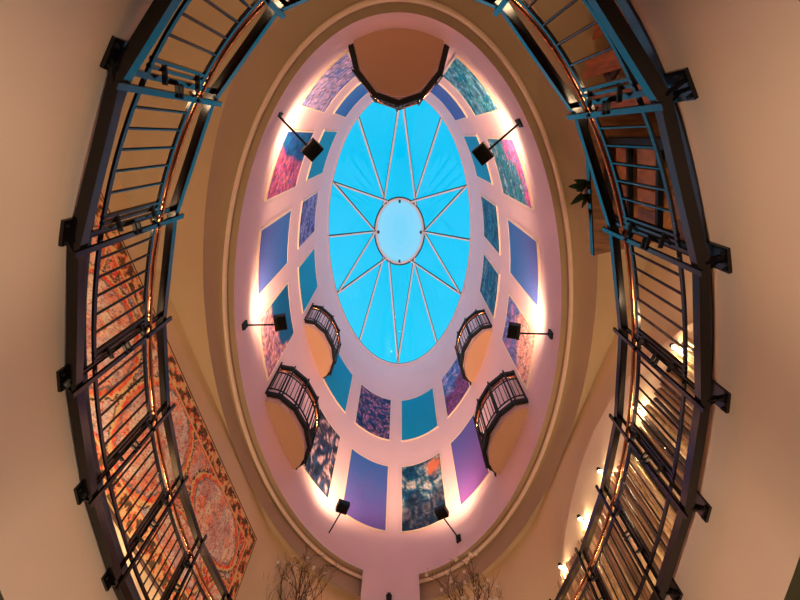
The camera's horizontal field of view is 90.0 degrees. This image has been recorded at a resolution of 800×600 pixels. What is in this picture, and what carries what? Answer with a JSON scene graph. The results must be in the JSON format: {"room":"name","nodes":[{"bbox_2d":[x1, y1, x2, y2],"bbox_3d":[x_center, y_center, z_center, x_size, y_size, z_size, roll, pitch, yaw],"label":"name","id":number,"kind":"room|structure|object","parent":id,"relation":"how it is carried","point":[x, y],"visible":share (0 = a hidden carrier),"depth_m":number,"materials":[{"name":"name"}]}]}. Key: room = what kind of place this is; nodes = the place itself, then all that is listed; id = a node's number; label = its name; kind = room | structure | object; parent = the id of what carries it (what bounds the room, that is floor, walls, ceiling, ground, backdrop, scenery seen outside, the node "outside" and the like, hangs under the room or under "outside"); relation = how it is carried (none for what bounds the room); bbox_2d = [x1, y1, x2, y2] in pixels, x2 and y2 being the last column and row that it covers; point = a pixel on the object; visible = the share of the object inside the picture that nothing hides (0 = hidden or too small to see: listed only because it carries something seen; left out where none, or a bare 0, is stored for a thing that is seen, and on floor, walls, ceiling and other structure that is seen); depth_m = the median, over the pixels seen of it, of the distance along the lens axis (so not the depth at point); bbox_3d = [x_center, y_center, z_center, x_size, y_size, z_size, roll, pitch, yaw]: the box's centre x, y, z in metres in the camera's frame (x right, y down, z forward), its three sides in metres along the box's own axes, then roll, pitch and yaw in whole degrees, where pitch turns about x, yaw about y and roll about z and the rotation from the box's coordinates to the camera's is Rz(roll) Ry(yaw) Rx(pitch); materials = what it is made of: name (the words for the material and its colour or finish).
{"room":"atrium","nodes":[
{"label":"atrium","id":0,"kind":"room"},
{"bbox_2d":[110,0,654,599],"bbox_3d":[-0.002,0.933,6.614,8.783,0.419,12.475,0,-68,0],"label":"ceiling","id":1,"kind":"structure","parent":0,"point":[250,85],"depth_m":5.54,"materials":[{"name":"brown paint"}]},
{"bbox_2d":[360,570,419,599],"bbox_3d":[-0.209,7.113,7.562,1.269,3.505,0.739,0,-68,0],"label":"wall","id":2,"kind":"structure","parent":0,"point":[374,586],"depth_m":8.85,"materials":[{"name":"beige paint"}]},
{"bbox_2d":[386,592,391,599],"bbox_3d":[-0.239,6.418,8.631,0.138,0.265,0.169,0,-68,0],"label":"wall lantern","id":3,"kind":"object","parent":2,"relation":"attached to","point":[388,595],"visible":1,"depth_m":8.60,"materials":[{"name":"black metal"}]},
{"bbox_2d":[101,158,692,599],"bbox_3d":[-0.006,1.568,5.058,8.856,3.056,12.475,0,-68,0],"label":"wall","id":4,"kind":"structure","parent":0,"point":[530,571],"depth_m":6.82,"materials":[{"name":"beige paint"}]},
{"bbox_2d":[86,192,256,599],"bbox_3d":[-3.179,1.865,5.250,0.038,1.950,6.316,-10,-68,4],"label":"tapestry","id":5,"kind":"object","parent":4,"relation":"attached to","point":[231,539],"visible":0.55,"depth_m":5.26},
{"bbox_2d":[559,322,694,599],"bbox_3d":[2.996,2.639,5.188,0.171,2.375,5.020,10,-68,-4],"label":"wall panel","id":6,"kind":"object","parent":4,"relation":"attached to","point":[585,494],"depth_m":5.12,"materials":[{"name":"paint"}]},
{"bbox_2d":[577,514,585,520],"bbox_3d":[2.743,3.298,6.053,0.125,0.084,0.071,0,-68,0],"label":"wall spotlight","id":7,"kind":"object","parent":6,"relation":"attached to","point":[579,517],"visible":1,"depth_m":6.03,"materials":[{"name":"black metal"}]},
{"bbox_2d":[596,467,602,472],"bbox_3d":[2.907,2.465,5.780,0.125,0.084,0.071,0,-68,0],"label":"wall spotlight","id":8,"kind":"object","parent":6,"relation":"attached to","point":[599,470],"visible":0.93,"depth_m":5.76,"materials":[{"name":"black metal"}]},
{"bbox_2d":[669,343,679,349],"bbox_3d":[3.308,0.559,4.799,0.125,0.084,0.071,0,-68,0],"label":"wall spotlight","id":9,"kind":"object","parent":6,"relation":"attached to","point":[673,346],"visible":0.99,"depth_m":4.78,"materials":[{"name":"black metal"}]},
{"bbox_2d":[234,12,561,575],"bbox_3d":[-0.032,-0.380,11.289,5.568,9.058,10.748,0,-68,0],"label":"wall","id":10,"kind":"structure","parent":0,"point":[393,552],"depth_m":9.30,"materials":[{"name":"beige paint"}]},
{"bbox_2d":[242,313,286,331],"bbox_3d":[-2.418,0.417,7.187,0.766,0.285,0.268,0,-68,0],"label":"floodlight","id":11,"kind":"object","parent":10,"relation":"attached to","point":[280,323],"visible":1,"depth_m":7.13,"materials":[{"name":"black metal"}]},
{"bbox_2d":[256,209,291,296],"bbox_3d":[-2.637,-1.088,8.452,0.061,2.198,1.338,9,-68,-4],"label":"painted panel","id":12,"kind":"object","parent":10,"relation":"attached to","point":[273,238],"visible":1,"depth_m":8.23,"materials":[{"name":"paint"}]},
{"bbox_2d":[257,281,293,380],"bbox_3d":[-2.790,0.617,9.148,0.062,2.198,1.434,0,-68,0],"label":"painted panel","id":13,"kind":"object","parent":10,"relation":"attached to","point":[273,344],"visible":0.86,"depth_m":8.87,"materials":[{"name":"paint"}]},
{"bbox_2d":[264,128,314,201],"bbox_3d":[-2.121,-2.687,7.798,0.070,2.198,1.295,22,-70,-9],"label":"painted panel","id":14,"kind":"object","parent":10,"relation":"attached to","point":[284,175],"visible":0.94,"depth_m":7.53,"materials":[{"name":"paint"}]},
{"bbox_2d":[265,362,320,469],"bbox_3d":[-2.317,2.631,9.138,0.694,1.300,2.166,-11,-68,5],"label":"balcony","id":15,"kind":"object","parent":10,"relation":"attached to","point":[295,436],"visible":0.98,"depth_m":8.64,"materials":[{"name":"beige paint"}]},
{"bbox_2d":[277,112,323,161],"bbox_3d":[-1.529,-2.472,6.007,0.262,0.285,0.802,-41,-73,15],"label":"floodlight","id":16,"kind":"object","parent":10,"relation":"attached to","point":[312,149],"visible":0.97,"depth_m":6.03,"materials":[{"name":"black metal"}]},
{"bbox_2d":[297,247,317,313],"bbox_3d":[-2.781,-0.663,12.176,0.066,2.198,1.388,0,-68,0],"label":"painted panel","id":17,"kind":"object","parent":10,"relation":"attached to","point":[307,276],"visible":1,"depth_m":12.02,"materials":[{"name":"paint"}]},
{"bbox_2d":[297,190,318,249],"bbox_3d":[-2.624,-2.362,11.482,0.060,2.198,1.300,10,-68,-4],"label":"painted panel","id":18,"kind":"object","parent":10,"relation":"attached to","point":[307,217],"visible":1,"depth_m":11.29,"materials":[{"name":"paint"}]},
{"bbox_2d":[301,406,340,500],"bbox_3d":[-2.027,3.941,10.502,0.070,2.198,1.229,-25,-70,10],"label":"painted panel","id":19,"kind":"object","parent":10,"relation":"attached to","point":[319,468],"visible":0.91,"depth_m":10.37,"materials":[{"name":"paint"}]},
{"bbox_2d":[306,129,337,180],"bbox_3d":[-2.096,-3.963,10.828,0.072,2.198,1.311,23,-70,-9],"label":"painted panel","id":20,"kind":"object","parent":10,"relation":"attached to","point":[316,168],"visible":0.96,"depth_m":10.78,"materials":[{"name":"paint"}]},
{"bbox_2d":[304,303,341,378],"bbox_3d":[-2.305,1.250,12.442,0.715,1.338,2.108,-11,-68,5],"label":"balcony","id":21,"kind":"object","parent":10,"relation":"attached to","point":[321,343],"visible":0.98,"depth_m":11.91,"materials":[{"name":"beige paint"}]},
{"bbox_2d":[299,49,355,113],"bbox_3d":[-1.224,-3.916,7.295,1.126,2.198,0.094,-41,-73,15],"label":"painted panel","id":22,"kind":"object","parent":10,"relation":"attached to","point":[322,92],"visible":0.94,"depth_m":6.98,"materials":[{"name":"paint"}]},
{"bbox_2d":[323,346,352,412],"bbox_3d":[-2.059,2.613,13.510,0.081,2.198,1.430,-24,-70,9],"label":"painted panel","id":23,"kind":"object","parent":10,"relation":"attached to","point":[338,384],"visible":0.82,"depth_m":13.36,"materials":[{"name":"paint"}]},
{"bbox_2d":[329,499,349,532],"bbox_3d":[-1.443,4.946,9.033,0.262,0.285,0.997,24,-70,-9],"label":"floodlight","id":24,"kind":"object","parent":10,"relation":"attached to","point":[342,506],"visible":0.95,"depth_m":8.87,"materials":[{"name":"black metal"}]},
{"bbox_2d":[333,82,368,117],"bbox_3d":[-1.049,-5.265,10.295,1.421,2.198,0.144,-36,-72,13],"label":"painted panel","id":25,"kind":"object","parent":10,"relation":"attached to","point":[359,91],"visible":0.61,"depth_m":10.12,"materials":[{"name":"paint"}]},
{"bbox_2d":[343,447,388,532],"bbox_3d":[-0.920,5.162,10.997,1.327,2.198,0.144,31,-71,-12],"label":"painted panel","id":26,"kind":"object","parent":10,"relation":"attached to","point":[366,483],"visible":0.99,"depth_m":10.89,"materials":[{"name":"paint"}]},
{"bbox_2d":[354,384,391,440],"bbox_3d":[-0.919,3.914,14.039,1.360,2.198,0.149,31,-71,-12],"label":"painted panel","id":27,"kind":"object","parent":10,"relation":"attached to","point":[373,411],"visible":1,"depth_m":13.93,"materials":[{"name":"paint"}]},
{"bbox_2d":[348,28,448,111],"bbox_3d":[-0.020,-3.731,6.591,1.602,1.275,1.067,0,-68,0],"label":"balcony","id":28,"kind":"object","parent":10,"relation":"attached to","point":[398,67],"visible":0.96,"depth_m":6.00,"materials":[{"name":"beige paint"}]},
{"bbox_2d":[327,98,471,365],"bbox_3d":[-0.023,-2.118,15.552,6.318,0.150,11.498,0,-68,0],"label":"trim","id":29,"kind":"structure","parent":10,"relation":"attached to","point":[427,101],"depth_m":15.60,"materials":[{"name":"beige paint"}]},
{"bbox_2d":[329,101,469,363],"bbox_3d":[-0.020,-2.660,16.879,5.672,2.732,10.793,0,-68,0],"label":"skylight","id":30,"kind":"object","parent":29,"relation":"on","point":[399,231],"visible":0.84,"depth_m":17.63,"materials":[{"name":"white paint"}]},
{"bbox_2d":[401,387,437,441],"bbox_3d":[0.661,4.000,14.070,1.360,2.198,0.163,-25,-70,10],"label":"painted panel","id":31,"kind":"object","parent":10,"relation":"attached to","point":[419,413],"visible":1,"depth_m":13.96,"materials":[{"name":"paint"}]},
{"bbox_2d":[401,452,447,532],"bbox_3d":[0.631,5.257,11.033,1.312,2.198,0.156,-24,-70,10],"label":"painted panel","id":32,"kind":"object","parent":10,"relation":"attached to","point":[422,483],"visible":0.93,"depth_m":10.95,"materials":[{"name":"paint"}]},
{"bbox_2d":[434,504,460,543],"bbox_3d":[1.120,5.083,9.083,0.262,0.285,0.987,-28,-71,11],"label":"floodlight","id":33,"kind":"object","parent":10,"relation":"attached to","point":[441,511],"visible":1,"depth_m":8.94,"materials":[{"name":"black metal"}]},
{"bbox_2d":[430,81,467,121],"bbox_3d":[1.060,-5.224,10.307,1.510,2.198,0.155,37,-72,-14],"label":"painted panel","id":34,"kind":"object","parent":10,"relation":"attached to","point":[440,92],"visible":0.66,"depth_m":10.16,"materials":[{"name":"paint"}]},
{"bbox_2d":[441,351,470,417],"bbox_3d":[1.867,2.814,13.584,0.083,2.198,1.390,27,-70,-10],"label":"painted panel","id":35,"kind":"object","parent":10,"relation":"attached to","point":[455,388],"visible":0.85,"depth_m":13.44,"materials":[{"name":"paint"}]},
{"bbox_2d":[450,413,489,506],"bbox_3d":[1.812,4.143,10.576,0.078,2.198,1.285,28,-70,-11],"label":"painted panel","id":36,"kind":"object","parent":10,"relation":"attached to","point":[471,472],"visible":0.95,"depth_m":10.44,"materials":[{"name":"paint"}]},
{"bbox_2d":[442,54,499,116],"bbox_3d":[1.250,-3.853,7.315,0.088,2.198,1.097,-43,-74,15],"label":"painted panel","id":37,"kind":"object","parent":10,"relation":"attached to","point":[458,73],"visible":0.99,"depth_m":7.04,"materials":[{"name":"paint"}]},
{"bbox_2d":[454,309,491,384],"bbox_3d":[2.194,1.398,12.493,0.718,1.338,2.135,12,-68,-5],"label":"balcony","id":38,"kind":"object","parent":10,"relation":"attached to","point":[471,357],"visible":0.97,"depth_m":11.96,"materials":[{"name":"beige paint"}]},
{"bbox_2d":[463,134,492,184],"bbox_3d":[2.103,-3.864,10.860,0.069,2.198,1.271,-21,-69,9],"label":"painted panel","id":39,"kind":"object","parent":10,"relation":"attached to","point":[483,172],"visible":0.77,"depth_m":10.83,"materials":[{"name":"paint"}]},
{"bbox_2d":[479,253,499,318],"bbox_3d":[2.720,-0.500,12.230,0.059,2.198,1.350,1,-68,0],"label":"painted panel","id":40,"kind":"object","parent":10,"relation":"attached to","point":[490,278],"visible":1,"depth_m":12.05,"materials":[{"name":"paint"}]},
{"bbox_2d":[480,194,500,254],"bbox_3d":[2.597,-2.232,11.524,0.061,2.198,1.342,-8,-68,4],"label":"painted panel","id":41,"kind":"object","parent":10,"relation":"attached to","point":[491,226],"visible":1,"depth_m":11.34,"materials":[{"name":"paint"}]},
{"bbox_2d":[472,118,522,165],"bbox_3d":[1.480,-2.400,6.030,0.803,0.285,0.262,-39,-73,14],"label":"floodlight","id":42,"kind":"object","parent":10,"relation":"attached to","point":[483,154],"visible":0.98,"depth_m":6.04,"materials":[{"name":"black metal"}]},
{"bbox_2d":[473,370,528,476],"bbox_3d":[2.196,2.764,9.182,0.694,1.300,2.160,12,-68,-5],"label":"balcony","id":43,"kind":"object","parent":10,"relation":"attached to","point":[497,442],"visible":0.97,"depth_m":8.69,"materials":[{"name":"beige paint"}]},
{"bbox_2d":[486,136,533,210],"bbox_3d":[2.125,-2.558,7.842,0.070,2.198,1.305,-21,-69,8],"label":"painted panel","id":44,"kind":"object","parent":10,"relation":"attached to","point":[507,157],"visible":0.94,"depth_m":7.59,"materials":[{"name":"paint"}]},
{"bbox_2d":[501,293,536,388],"bbox_3d":[2.710,0.853,9.232,0.059,2.198,1.330,2,-68,-1],"label":"painted panel","id":45,"kind":"object","parent":10,"relation":"attached to","point":[521,352],"visible":0.84,"depth_m":8.94,"materials":[{"name":"paint"}]},
{"bbox_2d":[507,217,540,308],"bbox_3d":[2.608,-0.879,8.525,0.062,2.198,1.376,-8,-68,3],"label":"painted panel","id":46,"kind":"object","parent":10,"relation":"attached to","point":[524,254],"visible":1,"depth_m":8.30,"materials":[{"name":"paint"}]},
{"bbox_2d":[507,322,552,339],"bbox_3d":[2.343,0.578,7.242,0.790,0.285,0.268,0,-68,0],"label":"floodlight","id":47,"kind":"object","parent":10,"relation":"attached to","point":[514,329],"visible":0.99,"depth_m":7.19,"materials":[{"name":"black metal"}]},
{"bbox_2d":[222,0,573,582],"bbox_3d":[-0.042,1.344,7.065,5.755,0.068,10.935,0,-68,0],"label":"molding","id":48,"kind":"structure","parent":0,"point":[388,7],"depth_m":6.10,"materials":[{"name":"brown paint"}]},
{"bbox_2d":[0,0,799,599],"bbox_3d":[-0.012,2.835,2.979,16.250,0.001,20.000,0,-68,0],"label":"ceiling","id":49,"kind":"structure","parent":0,"point":[793,592],"depth_m":2.57,"materials":[{"name":"beige paint"}]},
{"bbox_2d":[0,0,799,599],"bbox_3d":[-0.049,2.790,3.420,5.230,0.850,10.305,0,-68,0],"label":"ceiling","id":50,"kind":"structure","parent":0,"point":[741,57],"depth_m":2.28,"materials":[{"name":"beige paint"}]},
{"bbox_2d":[56,0,732,599],"bbox_3d":[-0.047,2.428,4.237,5.230,1.312,10.251,0,-68,0],"label":"railing","id":51,"kind":"object","parent":50,"relation":"attached to","point":[122,58],"visible":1,"depth_m":3.09,"materials":[{"name":"black metal"}]},
{"bbox_2d":[83,0,713,599],"bbox_3d":[-0.048,2.614,3.851,5.280,0.081,10.355,0,-68,0],"label":"trim","id":52,"kind":"structure","parent":50,"relation":"attached to","point":[626,7],"depth_m":2.56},
{"label":"floor","id":53,"kind":"structure","parent":0,"visible":0},
{"bbox_2d":[263,544,341,599],"bbox_3d":[-2.057,5.681,6.629,1.879,2.852,1.056,0,-68,0],"label":"dried branches","id":54,"kind":"object","parent":53,"relation":"on","point":[295,568],"visible":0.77,"depth_m":7.62,"materials":[{"name":"brown plant"}]},
{"bbox_2d":[423,552,501,599],"bbox_3d":[1.663,5.995,6.749,2.518,2.852,1.108,6,-68,-2],"label":"dried branches","id":55,"kind":"object","parent":53,"relation":"on","point":[455,559],"visible":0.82,"depth_m":7.82,"materials":[{"name":"brown plant"}]},
{"bbox_2d":[583,6,650,109],"bbox_3d":[2.330,-2.148,3.371,0.388,2.750,0.938,0,-68,0],"label":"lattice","id":56,"kind":"object","parent":53,"relation":"on","point":[607,64],"visible":0.16,"depth_m":4.16,"materials":[{"name":"brown wood"}]},
{"bbox_2d":[586,111,686,255],"bbox_3d":[2.648,-0.954,3.524,1.065,2.119,1.525,-12,-68,5],"label":"shelf unit","id":57,"kind":"object","parent":53,"relation":"on","point":[599,240],"visible":0.19,"depth_m":4.25,"materials":[{"name":"brown wood"}]},
{"bbox_2d":[569,179,590,222],"bbox_3d":[2.272,-1.205,4.546,0.600,0.396,0.490,-31,-71,12],"label":"potted plant","id":58,"kind":"object","parent":57,"relation":"on","point":[580,185],"visible":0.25,"depth_m":4.66,"materials":[{"name":"green plant"}]},
{"bbox_2d":[616,135,672,217],"bbox_3d":[2.664,-1.285,4.123,0.745,0.200,0.770,-12,-68,5],"label":"wooden crate","id":59,"kind":"object","parent":57,"relation":"on","point":[620,152],"visible":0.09,"depth_m":4.08,"materials":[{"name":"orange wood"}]},
{"bbox_2d":[637,149,679,228],"bbox_3d":[2.663,-1.115,3.707,0.745,0.300,0.770,-12,-68,5],"label":"wooden crate","id":60,"kind":"object","parent":57,"relation":"on","point":[644,156],"visible":0.19,"depth_m":3.70,"materials":[{"name":"orange wood"}]},
{"bbox_2d":[672,191,684,240],"bbox_3d":[2.662,-0.893,3.163,0.745,0.375,0.770,-12,-68,5],"label":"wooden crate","id":61,"kind":"object","parent":57,"relation":"on","point":[680,229],"visible":0.02,"depth_m":3.37,"materials":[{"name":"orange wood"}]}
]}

